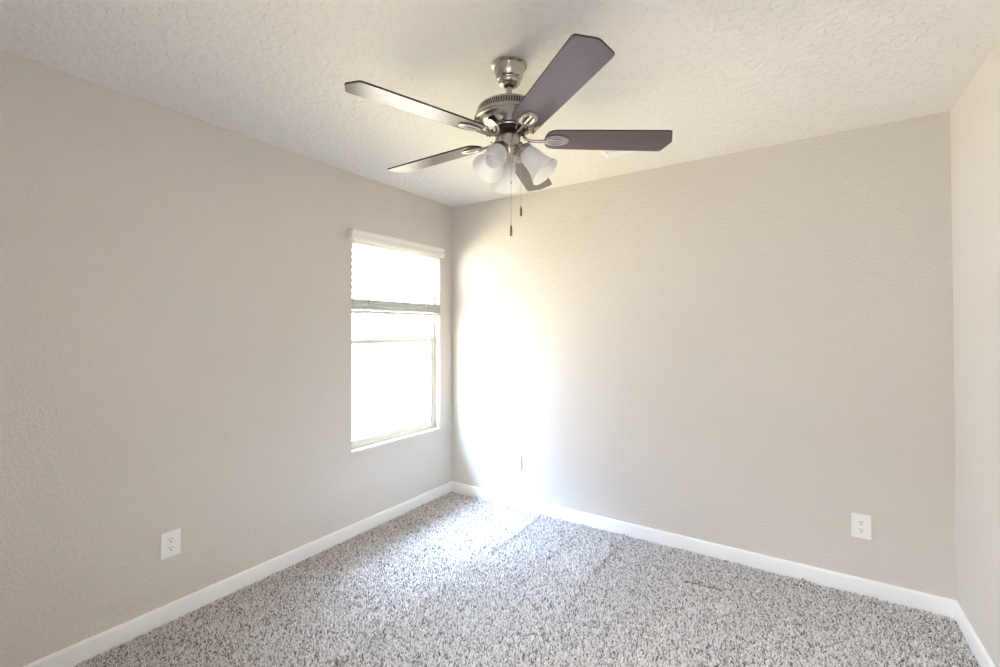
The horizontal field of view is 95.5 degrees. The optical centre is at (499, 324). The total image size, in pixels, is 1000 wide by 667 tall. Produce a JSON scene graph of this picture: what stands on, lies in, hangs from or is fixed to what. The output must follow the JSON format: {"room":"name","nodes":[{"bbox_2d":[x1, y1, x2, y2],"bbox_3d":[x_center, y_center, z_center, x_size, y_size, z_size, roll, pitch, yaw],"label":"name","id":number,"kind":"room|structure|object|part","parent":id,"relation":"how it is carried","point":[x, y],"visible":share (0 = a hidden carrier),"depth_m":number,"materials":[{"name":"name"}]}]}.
{"room":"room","nodes":[
{"label":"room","id":0,"kind":"room"},
{"bbox_2d":[0,50,451,666],"bbox_3d":[-1.420,0.197,2.549,0.150,2.454,3.700,-1,-1,34],"label":"wall","id":1,"kind":"structure","parent":0,"point":[176,287],"depth_m":2.15,"materials":[{"name":"grey paint"}]},
{"bbox_2d":[160,528,180,559],"bbox_3d":[-1.571,1.048,2.166,0.008,0.122,0.082,-1,-1,34],"label":"wall outlet","id":2,"kind":"object","parent":1,"relation":"attached to","point":[171,540],"visible":1,"depth_m":2.16,"materials":[{"name":"white plastic"}]},
{"bbox_2d":[167,536,174,543],"bbox_3d":[-1.569,1.029,2.164,0.002,0.028,0.034,-1,-1,34],"label":"receptacle","id":3,"kind":"object","parent":2,"relation":"attached to","point":[170,539],"depth_m":2.16,"materials":[{"name":"grey plastic"}]},
{"bbox_2d":[167,544,174,551],"bbox_3d":[-1.569,1.068,2.164,0.002,0.028,0.034,-1,-1,34],"label":"receptacle","id":4,"kind":"object","parent":2,"relation":"attached to","point":[170,547],"depth_m":2.16,"materials":[{"name":"grey plastic"}]},
{"bbox_2d":[22,481,452,666],"bbox_3d":[-1.350,1.378,2.488,0.014,0.091,3.400,-1,-1,34],"label":"baseboard","id":5,"kind":"structure","parent":1,"relation":"attached to","point":[75,654],"depth_m":2.31,"materials":[{"name":"white paint"}]},
{"bbox_2d":[351,262,434,448],"bbox_3d":[-0.824,0.139,3.475,0.070,1.445,0.888,-1,-1,34],"label":"window","id":6,"kind":"structure","parent":1,"relation":"in","point":[430,320],"depth_m":3.78,"materials":[{"name":"white plastic"}]},
{"bbox_3d":[-0.810,0.471,3.462,0.036,0.738,0.844,-1,-1,34],"label":"sash","id":7,"kind":"part","parent":6,"relation":"part of","materials":[{"name":"glass"}]},
{"bbox_3d":[-0.839,-0.210,3.490,0.028,0.703,0.844,-1,-1,34],"label":"sash","id":8,"kind":"part","parent":6,"relation":"part of","materials":[{"name":"glass"}]},
{"bbox_2d":[347,228,444,316],"bbox_3d":[-0.760,-0.338,3.409,0.113,0.585,0.928,-1,-1,34],"label":"window blind","id":9,"kind":"object","parent":6,"relation":"attached to","point":[362,240],"visible":0.88,"depth_m":3.37,"materials":[{"name":"white plastic"}]},
{"bbox_3d":[-0.934,-0.314,3.200,0.055,0.455,0.014,-1,-1,34],"label":"ladder cord","id":10,"kind":"part","parent":9,"relation":"part of","materials":[{"name":"white fabric"}]},
{"bbox_3d":[-0.772,-0.082,3.441,0.051,0.022,0.867,-1,-1,34],"label":"rail","id":11,"kind":"part","parent":9,"relation":"part of","materials":[{"name":"white plastic"}]},
{"bbox_3d":[-0.770,-0.311,3.447,0.055,0.455,0.014,-1,-1,34],"label":"ladder cord","id":12,"kind":"part","parent":9,"relation":"part of","materials":[{"name":"white fabric"}]},
{"bbox_3d":[-0.612,-0.308,3.685,0.055,0.455,0.014,-1,-1,34],"label":"ladder cord","id":13,"kind":"part","parent":9,"relation":"part of","materials":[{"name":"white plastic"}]},
{"bbox_2d":[0,0,999,207],"bbox_3d":[-0.054,-1.103,1.659,3.432,0.120,3.700,-1,-1,34],"label":"ceiling","id":14,"kind":"structure","parent":0,"point":[725,76],"depth_m":1.79,"materials":[{"name":"white paint"}]},
{"bbox_2d":[344,33,672,235],"bbox_3d":[-0.007,-0.692,1.855,1.226,0.698,1.272,-1,-1,34],"label":"ceiling fan","id":15,"kind":"object","parent":14,"relation":"hanging from","point":[509,116],"visible":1,"depth_m":1.74,"materials":[{"name":"silver metal"}]},
{"bbox_3d":[-0.280,-0.750,1.577,0.520,0.007,0.136,1,10,-38],"label":"blade","id":16,"kind":"part","parent":15,"relation":"part of","materials":[{"name":"wood"}]},
{"bbox_3d":[-0.296,-0.741,2.050,0.520,0.006,0.136,-1,10,34],"label":"blade","id":17,"kind":"part","parent":15,"relation":"part of","materials":[{"name":"brown wood"}]},
{"bbox_3d":[-0.075,-0.762,1.734,0.191,0.062,0.065,1,10,-38],"label":"blade arm","id":18,"kind":"part","parent":15,"relation":"part of","materials":[{"name":"silver metal"}]},
{"bbox_3d":[-0.085,-0.759,1.904,0.191,0.062,0.065,-1,10,34],"label":"blade arm","id":19,"kind":"part","parent":15,"relation":"part of","materials":[{"name":"silver metal"}]},
{"bbox_3d":[-0.022,-0.633,1.735,0.128,0.131,0.128,-1,-39,34],"label":"lamp shade","id":20,"kind":"part","parent":15,"relation":"part of","materials":[{"name":"white glass"}]},
{"bbox_3d":[-0.017,-0.646,1.744,0.059,0.107,0.059,-1,-39,34],"label":"bulb","id":21,"kind":"part","parent":15,"relation":"part of","materials":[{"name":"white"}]},
{"bbox_3d":[0.024,-0.641,1.924,0.128,0.131,0.128,33,46,29],"label":"lamp shade","id":22,"kind":"part","parent":15,"relation":"part of","materials":[{"name":"white glass"}]},
{"bbox_3d":[0.074,-0.758,1.966,0.065,0.062,0.191,-12,-4,16],"label":"blade arm","id":23,"kind":"part","parent":15,"relation":"part of","materials":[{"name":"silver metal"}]},
{"bbox_3d":[0.090,-0.763,1.690,0.065,0.062,0.191,12,-5,-19],"label":"blade arm","id":24,"kind":"part","parent":15,"relation":"part of","materials":[{"name":"silver metal"}]},
{"bbox_3d":[0.149,-0.739,2.212,0.136,0.006,0.520,-12,-4,16],"label":"blade","id":25,"kind":"part","parent":15,"relation":"part of","materials":[{"name":"wood"}]},
{"bbox_3d":[0.137,-0.645,1.795,0.128,0.131,0.128,-39,-11,-6],"label":"lamp shade","id":26,"kind":"part","parent":15,"relation":"part of","materials":[{"name":"white glass"}]},
{"bbox_3d":[0.183,-0.760,1.834,0.191,0.062,0.065,0,-12,-2],"label":"blade arm","id":27,"kind":"part","parent":15,"relation":"part of","materials":[{"name":"silver metal"}]},
{"bbox_3d":[0.175,-0.752,1.447,0.136,0.006,0.520,12,-5,-19],"label":"blade","id":28,"kind":"part","parent":15,"relation":"part of","materials":[{"name":"brown wood"}]},
{"bbox_3d":[0.440,-0.746,1.839,0.520,0.006,0.136,0,-12,-2],"label":"blade","id":29,"kind":"part","parent":15,"relation":"part of","materials":[{"name":"brown wood"}]},
{"bbox_2d":[598,150,637,157],"bbox_3d":[0.742,-1.025,2.659,0.300,0.011,0.150,-1,-1,34],"label":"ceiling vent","id":30,"kind":"object","parent":14,"relation":"in","point":[606,153],"visible":0.39,"depth_m":2.71,"materials":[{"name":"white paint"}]},
{"bbox_2d":[84,496,977,666],"bbox_3d":[-0.052,1.460,1.625,3.432,0.100,3.700,-1,-1,34],"label":"floor","id":31,"kind":"structure","parent":0,"point":[455,496],"depth_m":2.11,"materials":[{"name":"grey carpet"}]},
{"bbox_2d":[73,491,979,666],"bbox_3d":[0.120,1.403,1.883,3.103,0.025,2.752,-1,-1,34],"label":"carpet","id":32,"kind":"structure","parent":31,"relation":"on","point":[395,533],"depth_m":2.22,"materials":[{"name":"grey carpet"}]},
{"bbox_2d":[452,111,956,600],"bbox_3d":[0.929,0.202,3.120,3.132,2.454,0.150,-1,-1,34],"label":"wall","id":33,"kind":"structure","parent":0,"point":[752,350],"depth_m":2.71,"materials":[{"name":"grey paint"}]},
{"bbox_2d":[512,454,520,470],"bbox_3d":[0.127,1.079,3.541,0.080,0.122,0.017,-1,-1,34],"label":"wall plate","id":34,"kind":"object","parent":33,"relation":"attached to","point":[516,459],"visible":1,"depth_m":3.54,"materials":[{"name":"white plastic"}]},
{"bbox_2d":[452,481,953,618],"bbox_3d":[0.885,1.383,3.036,3.104,0.091,0.014,-1,-1,34],"label":"baseboard","id":35,"kind":"structure","parent":33,"relation":"attached to","point":[935,604],"depth_m":2.68,"materials":[{"name":"white paint"}]},
{"bbox_2d":[851,513,870,539],"bbox_3d":[1.891,1.057,2.375,0.081,0.124,0.008,-1,-1,34],"label":"wall outlet","id":36,"kind":"object","parent":33,"relation":"attached to","point":[860,523],"visible":1,"depth_m":2.37,"materials":[{"name":"white plastic"}]},
{"bbox_2d":[857,520,864,525],"bbox_3d":[1.889,1.038,2.373,0.034,0.028,0.002,-1,-1,34],"label":"receptacle","id":37,"kind":"object","parent":36,"relation":"attached to","point":[859,522],"depth_m":2.37,"materials":[{"name":"grey plastic"}]},
{"bbox_2d":[857,527,864,532],"bbox_3d":[1.889,1.077,2.373,0.034,0.028,0.002,-1,-1,34],"label":"receptacle","id":38,"kind":"object","parent":36,"relation":"attached to","point":[859,529],"depth_m":2.37,"materials":[{"name":"grey plastic"}]},
{"bbox_2d":[950,38,999,666],"bbox_3d":[1.314,0.170,0.734,0.150,2.454,3.700,-1,-1,34],"label":"wall","id":39,"kind":"structure","parent":0,"point":[975,116],"depth_m":1.89,"materials":[{"name":"grey paint"}]},
{"bbox_2d":[954,600,994,666],"bbox_3d":[1.247,1.352,0.763,0.014,0.091,3.400,-1,-1,34],"label":"baseboard","id":40,"kind":"structure","parent":39,"relation":"attached to","point":[982,657],"depth_m":1.95,"materials":[{"name":"white paint"}]}
]}

